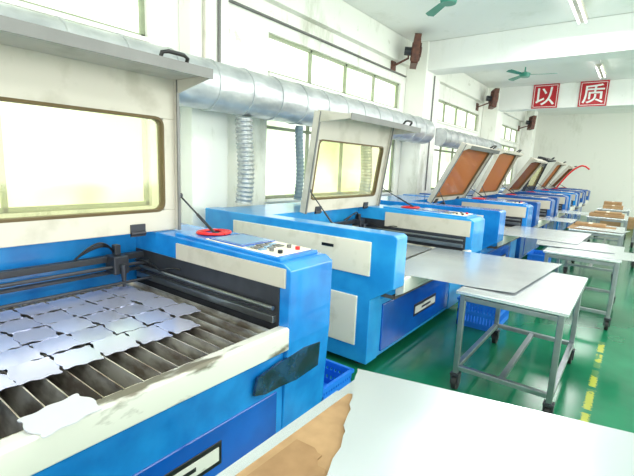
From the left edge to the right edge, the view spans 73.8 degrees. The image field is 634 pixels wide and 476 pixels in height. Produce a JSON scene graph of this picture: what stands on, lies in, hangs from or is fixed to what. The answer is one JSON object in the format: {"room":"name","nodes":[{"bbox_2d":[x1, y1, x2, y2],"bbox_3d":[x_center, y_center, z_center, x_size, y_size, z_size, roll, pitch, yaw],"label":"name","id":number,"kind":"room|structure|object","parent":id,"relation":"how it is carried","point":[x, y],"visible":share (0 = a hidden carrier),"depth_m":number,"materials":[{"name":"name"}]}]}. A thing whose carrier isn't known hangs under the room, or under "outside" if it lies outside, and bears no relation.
{"room":"factory floor","nodes":[
{"label":"factory floor","id":0,"kind":"room"},
{"bbox_2d":[0,0,521,222],"bbox_3d":[1.401,-1.841,8.549,0.250,4.100,25.600,10,12,36],"label":"wall","id":1,"kind":"structure","parent":0,"point":[248,31],"depth_m":5.42,"materials":[{"name":"white paint"}]},
{"bbox_2d":[0,0,149,42],"bbox_3d":[-3.247,-1.668,2.183,0.180,0.040,5.100,10,12,36],"label":"trim","id":2,"kind":"structure","parent":1,"relation":"attached to","point":[17,3],"depth_m":3.58,"materials":[{"name":"white paint"}]},
{"bbox_2d":[19,0,144,35],"bbox_3d":[-3.264,-1.938,2.157,0.070,0.500,5.100,10,12,36],"label":"window","id":3,"kind":"structure","parent":1,"relation":"in","point":[126,15],"depth_m":3.91,"materials":[{"name":"glass"}]},
{"bbox_2d":[179,0,228,227],"bbox_3d":[-1.251,-1.281,4.702,0.205,4.096,0.500,10,12,36],"label":"column","id":4,"kind":"structure","parent":1,"relation":"attached to","point":[203,134],"depth_m":4.60,"materials":[{"name":"white paint"}]},
{"bbox_2d":[203,0,205,57],"bbox_3d":[-1.170,-2.282,4.371,0.026,0.910,0.026,-3,11,-30],"label":"conduit","id":5,"kind":"object","parent":1,"relation":"attached to","point":[204,32],"visible":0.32,"depth_m":4.39,"materials":[{"name":"beige paint"}]},
{"bbox_2d":[0,2,434,143],"bbox_3d":[-0.787,-1.581,4.609,0.500,0.500,9.680,10,12,36],"label":"duct","id":6,"kind":"object","parent":1,"relation":"attached to","point":[240,91],"visible":0.59,"depth_m":4.42,"materials":[{"name":"silver metal"}]},
{"bbox_2d":[235,117,254,204],"bbox_3d":[-0.812,-0.866,4.742,0.225,0.967,0.220,10,12,36],"label":"flexible duct","id":7,"kind":"object","parent":6,"relation":"hanging from","point":[244,138],"visible":1,"depth_m":4.67,"materials":[{"name":"metal"}]},
{"bbox_2d":[294,125,303,199],"bbox_3d":[-0.232,-0.974,5.500,0.137,0.959,0.130,10,12,36],"label":"hose","id":8,"kind":"object","parent":6,"relation":"hanging from","point":[299,147],"visible":0.98,"depth_m":5.46,"materials":[{"name":"silver metal"}]},
{"bbox_2d":[217,0,220,62],"bbox_3d":[-1.049,-2.304,4.529,0.033,0.910,0.033,-3,11,-30],"label":"conduit","id":9,"kind":"object","parent":1,"relation":"attached to","point":[219,1],"visible":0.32,"depth_m":4.53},
{"bbox_2d":[228,0,406,77],"bbox_3d":[0.353,-2.981,6.622,0.036,0.036,4.750,10,12,36],"label":"conduit","id":10,"kind":"object","parent":1,"relation":"attached to","point":[230,1],"visible":1,"depth_m":5.94,"materials":[{"name":"grey metal"}]},
{"bbox_2d":[265,120,394,198],"bbox_3d":[0.400,-1.482,7.212,0.070,1.470,3.800,10,12,36],"label":"window","id":11,"kind":"structure","parent":1,"relation":"in","point":[338,171],"depth_m":6.79,"materials":[{"name":"glass"}]},
{"bbox_2d":[265,192,394,201],"bbox_3d":[0.396,-0.734,7.321,0.180,0.040,3.800,10,12,36],"label":"trim","id":12,"kind":"structure","parent":1,"relation":"attached to","point":[383,193],"depth_m":6.15,"materials":[{"name":"white paint"}]},
{"bbox_2d":[268,34,398,107],"bbox_3d":[0.449,-2.629,7.011,0.070,0.500,3.800,10,12,36],"label":"window","id":13,"kind":"structure","parent":1,"relation":"in","point":[286,58],"depth_m":6.60,"materials":[{"name":"glass"}]},
{"bbox_2d":[268,72,400,111],"bbox_3d":[0.466,-2.358,7.037,0.180,0.040,3.800,10,12,36],"label":"trim","id":14,"kind":"structure","parent":1,"relation":"attached to","point":[269,73],"depth_m":6.48,"materials":[{"name":"white paint"}]},
{"bbox_2d":[264,0,526,121],"bbox_3d":[1.626,-3.603,8.126,0.117,0.454,25.590,10,12,36],"label":"beam","id":15,"kind":"structure","parent":1,"relation":"attached to","point":[338,17],"depth_m":6.97,"materials":[{"name":"white paint"}]},
{"bbox_2d":[390,33,421,70],"bbox_3d":[1.649,-3.413,7.798,0.560,0.554,0.509,5,10,13],"label":"wall fan","id":16,"kind":"object","parent":1,"relation":"attached to","point":[415,51],"visible":1,"depth_m":7.61,"materials":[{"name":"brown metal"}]},
{"bbox_2d":[398,41,440,194],"bbox_3d":[2.142,-1.881,8.958,0.425,4.096,0.750,10,12,36],"label":"column","id":17,"kind":"structure","parent":1,"relation":"attached to","point":[419,81],"depth_m":8.64,"materials":[{"name":"white paint"}]},
{"bbox_2d":[425,76,435,189],"bbox_3d":[2.355,-2.157,8.788,0.026,2.320,0.026,-3,11,-30],"label":"conduit","id":18,"kind":"object","parent":1,"relation":"attached to","point":[434,76],"visible":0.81,"depth_m":8.77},
{"bbox_2d":[431,145,456,188],"bbox_3d":[3.630,-2.083,11.434,0.070,1.470,3.500,10,12,36],"label":"window","id":19,"kind":"structure","parent":1,"relation":"in","point":[442,157],"depth_m":10.80,"materials":[{"name":"glass"}]},
{"bbox_2d":[437,100,476,130],"bbox_3d":[3.679,-3.229,11.234,0.070,0.500,3.500,10,12,36],"label":"window","id":20,"kind":"structure","parent":1,"relation":"in","point":[448,113],"depth_m":11.22,"materials":[{"name":"glass"}]},
{"bbox_2d":[437,120,478,132],"bbox_3d":[3.695,-2.958,11.260,0.180,0.040,3.500,10,12,36],"label":"trim","id":21,"kind":"structure","parent":1,"relation":"attached to","point":[438,121],"depth_m":11.06,"materials":[{"name":"white paint"}]},
{"bbox_2d":[435,128,501,154],"bbox_3d":[3.971,-2.426,10.840,0.400,0.400,4.510,10,12,36],"label":"duct","id":22,"kind":"object","parent":1,"relation":"attached to","point":[444,137],"visible":0.64,"depth_m":9.52,"materials":[{"name":"silver metal"}]},
{"bbox_2d":[476,88,499,110],"bbox_3d":[4.845,-3.929,11.995,0.560,0.554,0.509,5,10,13],"label":"wall fan","id":23,"kind":"object","parent":1,"relation":"attached to","point":[492,100],"visible":1,"depth_m":11.88,"materials":[{"name":"brown metal"}]},
{"bbox_2d":[475,87,503,188],"bbox_3d":[5.326,-2.473,13.122,0.425,4.096,0.700,10,12,36],"label":"pillar","id":24,"kind":"structure","parent":1,"relation":"attached to","point":[492,119],"depth_m":12.70,"materials":[{"name":"white paint"}]},
{"bbox_2d":[502,145,514,185],"bbox_3d":[6.769,-2.666,15.539,0.070,1.470,3.500,10,12,36],"label":"window","id":25,"kind":"structure","parent":1,"relation":"in","point":[508,179],"depth_m":16.58,"materials":[{"name":"glass"}]},
{"bbox_2d":[501,124,516,141],"bbox_3d":[6.817,-3.813,15.338,0.070,0.500,3.500,10,12,36],"label":"window","id":26,"kind":"structure","parent":1,"relation":"in","point":[507,133],"depth_m":15.82,"materials":[{"name":"glass"}]},
{"bbox_2d":[516,111,537,174],"bbox_3d":[8.495,-3.062,17.266,0.425,4.096,0.600,10,12,36],"label":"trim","id":27,"kind":"structure","parent":1,"relation":"attached to","point":[527,139],"depth_m":16.91,"materials":[{"name":"white paint"}]},
{"bbox_2d":[518,115,536,130],"bbox_3d":[8.100,-4.417,16.278,0.560,0.554,0.509,5,10,13],"label":"wall fan","id":28,"kind":"object","parent":27,"relation":"attached to","point":[532,119],"visible":1,"depth_m":16.18,"materials":[{"name":"brown metal"}]},
{"bbox_2d":[358,146,372,194],"bbox_3d":[0.794,-1.165,6.842,0.225,0.967,0.220,10,12,36],"label":"flexible duct","id":29,"kind":"object","parent":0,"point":[366,156],"visible":0.73,"depth_m":6.78,"materials":[{"name":"metal"}]},
{"bbox_2d":[326,216,633,432],"bbox_3d":[5.374,0.924,5.904,10.550,0.100,26.000,10,12,36],"label":"floor","id":30,"kind":"structure","parent":0,"point":[597,387],"depth_m":3.81,"materials":[{"name":"green paint"}]},
{"bbox_2d":[0,15,331,475],"bbox_3d":[-1.505,0.079,2.197,2.235,2.262,2.367,10,12,36],"label":"machine","id":31,"kind":"object","parent":30,"relation":"on","point":[195,401],"visible":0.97,"depth_m":2.26,"materials":[{"name":"blue paint"}]},
{"bbox_2d":[0,374,17,390],"bbox_3d":[-1.248,0.554,1.580,0.200,0.008,0.175,10,12,36],"label":"metal plate","id":32,"kind":"object","parent":31,"relation":"on","point":[5,382],"visible":1,"depth_m":1.60,"materials":[{"name":"silver metal"}]},
{"bbox_2d":[0,334,21,352],"bbox_3d":[-1.463,0.486,1.914,0.195,0.008,0.174,10,12,36],"label":"metal plate","id":33,"kind":"object","parent":31,"relation":"on","point":[6,342],"visible":1,"depth_m":1.94,"materials":[{"name":"grey metal"}]},
{"bbox_2d":[0,310,22,321],"bbox_3d":[-1.684,0.419,2.243,0.194,0.009,0.174,10,12,36],"label":"metal plate","id":34,"kind":"object","parent":31,"relation":"on","point":[8,315],"visible":1,"depth_m":2.26,"materials":[{"name":"grey metal"}]},
{"bbox_2d":[0,317,42,333],"bbox_3d":[-1.518,0.444,2.144,0.201,0.006,0.175,10,12,36],"label":"metal plate","id":35,"kind":"object","parent":31,"relation":"on","point":[10,327],"visible":1,"depth_m":2.14,"materials":[{"name":"grey metal"}]},
{"bbox_2d":[0,345,43,370],"bbox_3d":[-1.297,0.511,1.812,0.194,0.005,0.174,10,12,36],"label":"metal plate","id":36,"kind":"object","parent":31,"relation":"on","point":[12,357],"visible":1,"depth_m":1.82,"materials":[{"name":"silver metal"}]},
{"bbox_2d":[5,357,62,384],"bbox_3d":[-1.147,0.535,1.710,0.202,0.006,0.175,10,12,36],"label":"metal plate","id":37,"kind":"object","parent":31,"relation":"on","point":[39,369],"visible":1,"depth_m":1.70,"materials":[{"name":"silver metal"}]},
{"bbox_2d":[12,326,58,344],"bbox_3d":[-1.366,0.468,2.043,0.203,0.008,0.175,10,12,36],"label":"metal plate","id":38,"kind":"object","parent":31,"relation":"on","point":[35,334],"visible":1,"depth_m":2.04,"materials":[{"name":"grey metal"}]},
{"bbox_2d":[14,302,59,315],"bbox_3d":[-1.578,0.400,2.378,0.203,0.004,0.175,10,12,36],"label":"metal plate","id":39,"kind":"object","parent":31,"relation":"on","point":[31,310],"visible":1,"depth_m":2.37,"materials":[{"name":"grey metal"}]},
{"bbox_2d":[31,310,72,324],"bbox_3d":[-1.416,0.426,2.268,0.194,0.008,0.174,10,12,36],"label":"metal plate","id":40,"kind":"object","parent":31,"relation":"on","point":[52,317],"visible":1,"depth_m":2.26,"materials":[{"name":"grey metal"}]},
{"bbox_2d":[29,334,83,354],"bbox_3d":[-1.204,0.491,1.952,0.198,0.009,0.174,10,12,36],"label":"metal plate","id":41,"kind":"object","parent":31,"relation":"on","point":[49,346],"visible":1,"depth_m":1.95,"materials":[{"name":"grey metal"}]},
{"bbox_2d":[17,393,102,437],"bbox_3d":[-0.850,0.586,1.405,0.167,0.004,0.219,8,11,29],"label":"metal plate","id":42,"kind":"object","parent":31,"relation":"on","point":[54,417],"visible":1,"depth_m":1.39,"materials":[{"name":"white metal"}]},
{"bbox_2d":[46,297,87,309],"bbox_3d":[-1.475,0.384,2.498,0.201,0.008,0.175,10,12,36],"label":"metal plate","id":43,"kind":"object","parent":31,"relation":"on","point":[65,303],"visible":1,"depth_m":2.49,"materials":[{"name":"grey metal"}]},
{"bbox_2d":[47,316,96,334],"bbox_3d":[-1.263,0.449,2.176,0.201,0.007,0.175,10,12,36],"label":"metal plate","id":44,"kind":"object","parent":31,"relation":"on","point":[76,323],"visible":1,"depth_m":2.17,"materials":[{"name":"grey metal"}]},
{"bbox_2d":[0,101,149,212],"bbox_3d":[-3.312,-0.792,2.357,0.070,1.470,5.100,10,12,36],"label":"window","id":45,"kind":"structure","parent":31,"relation":"in","point":[51,158],"depth_m":3.82,"materials":[{"name":"glass"}]},
{"bbox_2d":[0,205,153,217],"bbox_3d":[-3.316,-0.044,2.467,0.180,0.040,5.100,10,12,36],"label":"trim","id":46,"kind":"structure","parent":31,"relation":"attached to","point":[28,214],"depth_m":3.78,"materials":[{"name":"white paint"}]},
{"bbox_2d":[51,345,103,369],"bbox_3d":[-1.043,0.517,1.839,0.204,0.008,0.176,10,12,36],"label":"metal plate","id":47,"kind":"object","parent":31,"relation":"on","point":[68,359],"visible":1,"depth_m":1.83,"materials":[{"name":"silver metal"}]},
{"bbox_2d":[64,303,106,316],"bbox_3d":[-1.321,0.407,2.402,0.195,0.006,0.174,10,12,36],"label":"metal plate","id":48,"kind":"object","parent":31,"relation":"on","point":[89,308],"visible":1,"depth_m":2.40,"materials":[{"name":"grey metal"}]},
{"bbox_2d":[69,325,115,343],"bbox_3d":[-1.104,0.473,2.075,0.202,0.008,0.175,10,12,36],"label":"metal plate","id":49,"kind":"object","parent":31,"relation":"on","point":[86,335],"visible":1,"depth_m":2.07,"materials":[{"name":"grey metal"}]},
{"bbox_2d":[76,290,115,302],"bbox_3d":[-1.381,0.363,2.638,0.199,0.006,0.175,10,12,36],"label":"metal plate","id":50,"kind":"object","parent":31,"relation":"on","point":[98,295],"visible":1,"depth_m":2.63,"materials":[{"name":"grey metal"}]},
{"bbox_2d":[83,310,128,323],"bbox_3d":[-1.157,0.430,2.310,0.200,0.008,0.175,10,12,36],"label":"metal plate","id":51,"kind":"object","parent":31,"relation":"on","point":[103,317],"visible":1,"depth_m":2.30,"materials":[{"name":"grey metal"}]},
{"bbox_2d":[94,297,134,309],"bbox_3d":[-1.216,0.389,2.533,0.196,0.004,0.174,10,12,36],"label":"metal plate","id":52,"kind":"object","parent":31,"relation":"on","point":[115,302],"visible":1,"depth_m":2.53,"materials":[{"name":"grey metal"}]},
{"bbox_2d":[90,333,139,355],"bbox_3d":[-0.947,0.497,1.979,0.204,0.007,0.176,10,12,36],"label":"metal plate","id":53,"kind":"object","parent":31,"relation":"on","point":[107,346],"visible":1,"depth_m":1.97,"materials":[{"name":"grey metal"}]},
{"bbox_2d":[104,285,138,296],"bbox_3d":[-1.275,0.345,2.766,0.194,0.011,0.174,10,12,36],"label":"metal plate","id":54,"kind":"object","parent":31,"relation":"on","point":[119,291],"visible":0.94,"depth_m":2.76,"materials":[{"name":"grey metal"}]},
{"bbox_2d":[104,317,146,333],"bbox_3d":[-1.008,0.454,2.207,0.200,0.008,0.175,10,12,36],"label":"metal plate","id":55,"kind":"object","parent":31,"relation":"on","point":[118,326],"visible":1,"depth_m":2.20,"materials":[{"name":"grey metal"}]},
{"bbox_2d":[111,303,153,315],"bbox_3d":[-1.062,0.412,2.437,0.201,0.010,0.175,10,12,36],"label":"metal plate","id":56,"kind":"object","parent":31,"relation":"on","point":[135,308],"visible":1,"depth_m":2.43,"materials":[{"name":"grey metal"}]},
{"bbox_2d":[121,290,159,301],"bbox_3d":[-1.116,0.369,2.672,0.203,0.004,0.175,10,12,36],"label":"metal plate","id":57,"kind":"object","parent":31,"relation":"on","point":[141,295],"visible":1,"depth_m":2.67,"materials":[{"name":"grey metal"}]},
{"bbox_2d":[125,325,172,343],"bbox_3d":[-0.839,0.479,2.106,0.197,0.006,0.174,10,12,36],"label":"metal plate","id":58,"kind":"object","parent":31,"relation":"on","point":[151,333],"visible":1,"depth_m":2.10,"materials":[{"name":"silver metal"}]},
{"bbox_2d":[133,309,173,324],"bbox_3d":[-0.909,0.436,2.338,0.202,0.008,0.175,10,12,36],"label":"metal plate","id":59,"kind":"object","parent":31,"relation":"on","point":[149,317],"visible":1,"depth_m":2.33,"materials":[{"name":"silver metal"}]},
{"bbox_2d":[139,296,177,309],"bbox_3d":[-0.965,0.393,2.568,0.198,0.003,0.174,10,12,36],"label":"metal plate","id":60,"kind":"object","parent":31,"relation":"on","point":[159,302],"visible":1,"depth_m":2.56,"materials":[{"name":"silver metal"}]},
{"bbox_2d":[154,317,199,333],"bbox_3d":[-0.741,0.461,2.236,0.198,0.006,0.174,10,12,36],"label":"metal plate","id":61,"kind":"object","parent":31,"relation":"on","point":[176,325],"visible":1,"depth_m":2.23,"materials":[{"name":"silver metal"}]},
{"bbox_2d":[161,303,200,316],"bbox_3d":[-0.797,0.418,2.467,0.200,0.006,0.175,10,12,36],"label":"metal plate","id":62,"kind":"object","parent":31,"relation":"on","point":[177,310],"visible":1,"depth_m":2.46,"materials":[{"name":"silver metal"}]},
{"bbox_2d":[322,359,353,400],"bbox_3d":[-0.042,1.037,3.068,0.484,0.200,0.384,10,12,36],"label":"plastic crate","id":63,"kind":"object","parent":30,"relation":"on","point":[343,378],"visible":0.19,"depth_m":3.05,"materials":[{"name":"blue plastic"}]},
{"bbox_2d":[205,110,484,364],"bbox_3d":[0.389,-0.242,4.681,2.236,2.198,2.287,10,12,36],"label":"machine","id":64,"kind":"object","parent":30,"relation":"on","point":[374,305],"visible":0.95,"depth_m":4.05,"materials":[{"name":"blue paint"}]},
{"bbox_2d":[381,280,432,299],"bbox_3d":[0.570,0.293,4.477,1.410,0.030,1.670,10,12,36],"label":"tray","id":65,"kind":"object","parent":64,"relation":"on","point":[390,295],"depth_m":3.45,"materials":[{"name":"silver metal"}]},
{"bbox_2d":[406,244,431,257],"bbox_3d":[0.588,0.135,4.447,0.830,0.002,1.300,10,12,36],"label":"metal sheet","id":66,"kind":"object","parent":64,"relation":"on","point":[411,250],"visible":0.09,"depth_m":4.60,"materials":[{"name":"metal"}]},
{"bbox_2d":[339,380,353,393],"bbox_3d":[0.156,1.143,0.658,1.343,0.834,1.808,10,12,36],"label":"work table","id":67,"kind":"object","parent":30,"relation":"on","point":[348,388],"visible":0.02,"depth_m":1.56,"materials":[{"name":"metal"}]},
{"bbox_2d":[216,391,345,475],"bbox_3d":[0.088,0.723,0.605,1.175,0.002,1.500,10,12,36],"label":"metal sheet","id":68,"kind":"object","parent":67,"relation":"on","point":[249,458],"visible":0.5,"depth_m":1.27,"materials":[{"name":"metal"}]},
{"bbox_2d":[235,393,351,475],"bbox_3d":[-0.131,0.679,0.777,0.538,0.004,1.517,10,12,36],"label":"cardboard sheet","id":69,"kind":"object","parent":68,"relation":"on","point":[325,432],"visible":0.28,"depth_m":1.27,"materials":[{"name":"brown cardboard"}]},
{"bbox_2d":[247,439,325,475],"bbox_3d":[-0.243,0.669,0.778,0.320,0.004,0.984,10,12,36],"label":"cardboard sheet","id":70,"kind":"object","parent":69,"relation":"on","point":[298,458],"visible":1,"depth_m":1.14,"materials":[{"name":"brown cardboard"}]},
{"bbox_2d":[327,369,633,475],"bbox_3d":[0.301,0.678,0.810,1.290,0.002,1.890,10,12,36],"label":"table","id":71,"kind":"object","parent":68,"relation":"on","point":[393,426],"visible":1,"depth_m":1.27,"materials":[{"name":"metal"}]},
{"bbox_2d":[380,142,533,285],"bbox_3d":[2.138,-0.515,6.979,2.236,2.092,2.187,10,12,36],"label":"machine","id":72,"kind":"object","parent":30,"relation":"on","point":[469,160],"visible":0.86,"depth_m":6.88,"materials":[{"name":"blue paint"}]},
{"bbox_2d":[487,237,519,248],"bbox_3d":[2.357,-0.039,6.814,1.410,0.030,1.450,10,12,36],"label":"tray","id":73,"kind":"object","parent":72,"relation":"on","point":[495,246],"depth_m":5.87,"materials":[{"name":"silver metal"}]},
{"bbox_2d":[456,296,508,330],"bbox_3d":[1.865,0.782,4.703,0.424,0.300,0.624,10,12,36],"label":"plastic crate","id":74,"kind":"object","parent":30,"relation":"on","point":[481,317],"visible":0.34,"depth_m":4.49,"materials":[{"name":"blue plastic"}]},
{"bbox_2d":[419,148,554,258],"bbox_3d":[3.609,-0.812,8.896,2.236,2.140,2.017,10,12,36],"label":"machine","id":75,"kind":"object","parent":30,"relation":"on","point":[501,164],"visible":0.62,"depth_m":8.74,"materials":[{"name":"blue paint"}]},
{"bbox_2d":[539,216,577,222],"bbox_3d":[4.671,-0.358,8.159,0.560,0.002,0.800,10,12,36],"label":"metal sheet","id":76,"kind":"object","parent":75,"relation":"on","point":[546,217],"visible":0.99,"depth_m":8.12,"materials":[{"name":"metal"}]},
{"bbox_2d":[450,272,587,413],"bbox_3d":[1.666,0.747,3.433,0.720,0.786,1.254,10,12,36],"label":"work table","id":77,"kind":"object","parent":30,"relation":"on","point":[553,296],"visible":0.91,"depth_m":3.09,"materials":[{"name":"metal"}]},
{"bbox_2d":[404,247,561,292],"bbox_3d":[1.427,0.255,3.836,1.220,0.014,1.520,10,12,36],"label":"metal sheet","id":78,"kind":"object","parent":77,"relation":"on","point":[507,274],"visible":0.96,"depth_m":3.73,"materials":[{"name":"metal"}]},
{"bbox_2d":[469,157,568,229],"bbox_3d":[4.965,-1.014,10.681,2.236,2.037,1.917,10,12,36],"label":"machine","id":79,"kind":"object","parent":30,"relation":"on","point":[529,169],"visible":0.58,"depth_m":10.53,"materials":[{"name":"blue paint"}]},
{"bbox_2d":[558,210,588,214],"bbox_3d":[5.976,-0.598,9.851,0.580,0.002,0.900,10,12,36],"label":"metal sheet","id":80,"kind":"object","parent":79,"relation":"on","point":[560,211],"visible":0.98,"depth_m":9.83,"materials":[{"name":"metal"}]},
{"bbox_2d":[500,156,577,229],"bbox_3d":[6.265,-1.307,12.369,2.236,2.143,1.817,10,12,36],"label":"machine","id":81,"kind":"object","parent":30,"relation":"on","point":[573,197],"visible":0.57,"depth_m":12.21,"materials":[{"name":"blue paint"}]},
{"bbox_2d":[527,249,550,262],"bbox_3d":[3.871,0.403,7.359,0.324,0.300,0.524,10,12,36],"label":"plastic crate","id":82,"kind":"object","parent":30,"relation":"on","point":[533,255],"visible":0.32,"depth_m":7.22,"materials":[{"name":"blue plastic"}]},
{"bbox_2d":[502,161,584,226],"bbox_3d":[7.471,-1.501,13.953,2.236,2.081,1.617,10,12,36],"label":"machine","id":83,"kind":"object","parent":30,"relation":"on","point":[557,166],"visible":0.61,"depth_m":13.69,"materials":[{"name":"blue paint"}]},
{"bbox_2d":[535,165,590,221],"bbox_3d":[8.646,-1.680,15.499,2.236,2.000,1.717,10,12,36],"label":"machine","id":84,"kind":"object","parent":30,"relation":"on","point":[569,169],"visible":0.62,"depth_m":15.02,"materials":[{"name":"blue paint"}]},
{"bbox_2d":[543,245,624,329],"bbox_3d":[3.232,0.512,5.164,0.740,0.784,1.179,10,12,36],"label":"work table","id":85,"kind":"object","parent":30,"relation":"on","point":[549,251],"visible":0.5,"depth_m":4.64,"materials":[{"name":"metal"}]},
{"bbox_2d":[536,239,614,252],"bbox_3d":[3.209,0.079,5.285,0.819,0.002,0.707,8,11,29],"label":"metal sheet","id":86,"kind":"object","parent":85,"relation":"on","point":[590,246],"visible":0.83,"depth_m":5.19,"materials":[{"name":"metal"}]},
{"bbox_2d":[504,225,590,243],"bbox_3d":[3.263,-0.060,6.048,1.050,0.002,1.300,10,12,36],"label":"metal sheet","id":87,"kind":"object","parent":86,"relation":"on","point":[519,231],"visible":0.98,"depth_m":5.99,"materials":[{"name":"metal"}]},
{"bbox_2d":[556,247,633,260],"bbox_3d":[3.227,0.170,4.822,0.820,0.002,0.630,10,12,36],"label":"metal sheet","id":88,"kind":"object","parent":85,"relation":"on","point":[626,256],"visible":0.83,"depth_m":4.76,"materials":[{"name":"metal"}]},
{"bbox_2d":[563,226,624,281],"bbox_3d":[4.762,0.214,7.245,0.740,0.784,1.179,10,12,36],"label":"work table","id":89,"kind":"object","parent":30,"relation":"on","point":[565,268],"visible":0.49,"depth_m":6.79,"materials":[{"name":"metal"}]},
{"bbox_2d":[567,223,616,232],"bbox_3d":[4.647,-0.175,7.127,0.650,0.002,0.900,10,12,36],"label":"cardboard sheet","id":90,"kind":"object","parent":89,"relation":"on","point":[573,225],"visible":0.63,"depth_m":7.14,"materials":[{"name":"brown cardboard"}]},
{"bbox_2d":[575,221,605,227],"bbox_3d":[4.774,-0.239,7.369,0.450,0.049,0.254,10,12,36],"label":"cardboard box","id":91,"kind":"object","parent":90,"relation":"on","point":[591,224],"visible":1,"depth_m":7.30,"materials":[{"name":"brown cardboard"}]},
{"bbox_2d":[574,226,630,232],"bbox_3d":[4.641,-0.139,6.879,0.410,0.002,0.707,-7,14,-44],"label":"metal sheet","id":92,"kind":"object","parent":90,"relation":"on","point":[582,227],"visible":1,"depth_m":6.86,"materials":[{"name":"metal"}]},
{"bbox_2d":[583,214,628,246],"bbox_3d":[6.513,-0.112,9.534,0.740,0.784,1.179,10,12,36],"label":"work table","id":93,"kind":"object","parent":30,"relation":"on","point":[590,218],"visible":0.56,"depth_m":9.16,"materials":[{"name":"metal"}]},
{"bbox_2d":[589,211,624,218],"bbox_3d":[6.386,-0.509,9.297,0.630,0.065,0.504,10,12,36],"label":"cardboard box","id":94,"kind":"object","parent":93,"relation":"on","point":[591,213],"visible":0.9,"depth_m":9.11,"materials":[{"name":"brown cardboard"}]},
{"bbox_2d":[594,210,621,214],"bbox_3d":[6.385,-0.556,9.259,0.500,0.039,0.354,10,12,36],"label":"cardboard box","id":95,"kind":"object","parent":94,"relation":"on","point":[595,211],"visible":1,"depth_m":9.16,"materials":[{"name":"brown cardboard"}]},
{"bbox_2d":[600,218,620,226],"bbox_3d":[10.024,-0.571,14.424,0.600,0.302,0.604,10,12,36],"label":"cardboard box","id":96,"kind":"object","parent":30,"relation":"on","point":[616,224],"visible":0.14,"depth_m":14.17,"materials":[{"name":"brown cardboard"}]},
{"bbox_2d":[595,206,630,238],"bbox_3d":[8.324,-0.449,11.902,0.740,0.784,1.179,10,12,36],"label":"work table","id":97,"kind":"object","parent":30,"relation":"on","point":[600,208],"visible":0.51,"depth_m":11.47,"materials":[{"name":"metal"}]},
{"bbox_2d":[604,201,621,205],"bbox_3d":[8.450,-0.954,12.057,0.420,0.165,0.354,10,12,36],"label":"cardboard box","id":98,"kind":"object","parent":97,"relation":"on","point":[605,202],"visible":0.6,"depth_m":11.92,"materials":[{"name":"brown cardboard"}]},
{"bbox_2d":[603,204,623,209],"bbox_3d":[8.190,-0.857,11.669,0.450,0.085,0.504,10,12,36],"label":"cardboard box","id":99,"kind":"object","parent":97,"relation":"on","point":[618,207],"visible":1,"depth_m":11.49,"materials":[{"name":"brown cardboard"}]},
{"bbox_2d":[627,217,633,228],"bbox_3d":[10.501,-0.470,13.820,0.700,0.352,0.604,10,12,36],"label":"cardboard box","id":100,"kind":"object","parent":30,"relation":"on","point":[630,225],"visible":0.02,"depth_m":13.69,"materials":[{"name":"brown cardboard"}]},
{"bbox_2d":[630,229,633,247],"bbox_3d":[8.065,-0.158,10.178,0.740,0.784,1.079,10,12,36],"label":"work table","id":101,"kind":"object","parent":30,"relation":"on","point":[632,237],"visible":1,"depth_m":10.00,"materials":[{"name":"metal"}]},
{"bbox_2d":[343,0,633,115],"bbox_3d":[5.550,-3.209,5.181,10.550,0.100,26.000,10,12,36],"label":"ceiling","id":102,"kind":"structure","parent":0,"point":[406,18],"depth_m":7.07,"materials":[{"name":"paint"}]},
{"bbox_2d":[426,0,456,16],"bbox_3d":[1.760,-3.239,5.500,1.092,0.270,1.083,10,12,36],"label":"ceiling fan","id":103,"kind":"object","parent":102,"relation":"hanging from","point":[443,3],"visible":1,"depth_m":5.85,"materials":[{"name":"green metal"}]},
{"bbox_2d":[428,12,633,74],"bbox_3d":[6.056,-2.954,5.717,9.895,0.536,0.500,10,12,36],"label":"ceiling beam","id":104,"kind":"structure","parent":102,"relation":"attached to","point":[607,37],"depth_m":7.17,"materials":[{"name":"paint"}]},
{"bbox_2d":[506,67,557,80],"bbox_3d":[4.663,-3.732,9.262,1.069,0.350,1.103,10,12,36],"label":"ceiling fan","id":105,"kind":"object","parent":102,"relation":"hanging from","point":[524,74],"visible":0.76,"depth_m":9.29,"materials":[{"name":"green metal"}]},
{"bbox_2d":[498,78,633,111],"bbox_3d":[9.223,-3.489,9.870,9.895,0.646,0.400,10,12,36],"label":"beam","id":106,"kind":"structure","parent":102,"relation":"attached to","point":[621,91],"depth_m":11.45,"materials":[{"name":"paint"}]},
{"bbox_2d":[531,83,559,108],"bbox_3d":[6.344,-3.938,11.726,0.640,0.640,0.026,10,12,36],"label":"wall sign","id":107,"kind":"object","parent":106,"relation":"attached to","point":[544,95],"visible":1,"depth_m":11.71,"materials":[{"name":"red paint"}]},
{"bbox_2d":[577,80,609,106],"bbox_3d":[7.244,-3.784,11.060,0.640,0.640,0.026,10,12,36],"label":"wall sign","id":108,"kind":"object","parent":106,"relation":"attached to","point":[592,93],"visible":1,"depth_m":11.05,"materials":[{"name":"red paint"}]},
{"bbox_2d":[569,0,588,23],"bbox_3d":[3.618,-3.246,5.830,0.140,0.213,1.200,10,12,36],"label":"fluorescent light","id":109,"kind":"object","parent":102,"relation":"hanging from","point":[578,7],"visible":1,"depth_m":5.88,"materials":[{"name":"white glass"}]},
{"bbox_2d":[595,60,606,77],"bbox_3d":[6.244,-3.734,9.263,0.140,0.213,1.200,10,12,36],"label":"fluorescent light","id":110,"kind":"object","parent":102,"relation":"hanging from","point":[600,68],"visible":0.89,"depth_m":9.12,"materials":[{"name":"beige paint"}]},
{"bbox_2d":[529,113,633,216],"bbox_3d":[13.249,-2.591,15.725,10.550,4.100,0.200,10,12,36],"label":"wall","id":111,"kind":"structure","parent":0,"point":[603,143],"depth_m":17.08,"materials":[{"name":"paint"}]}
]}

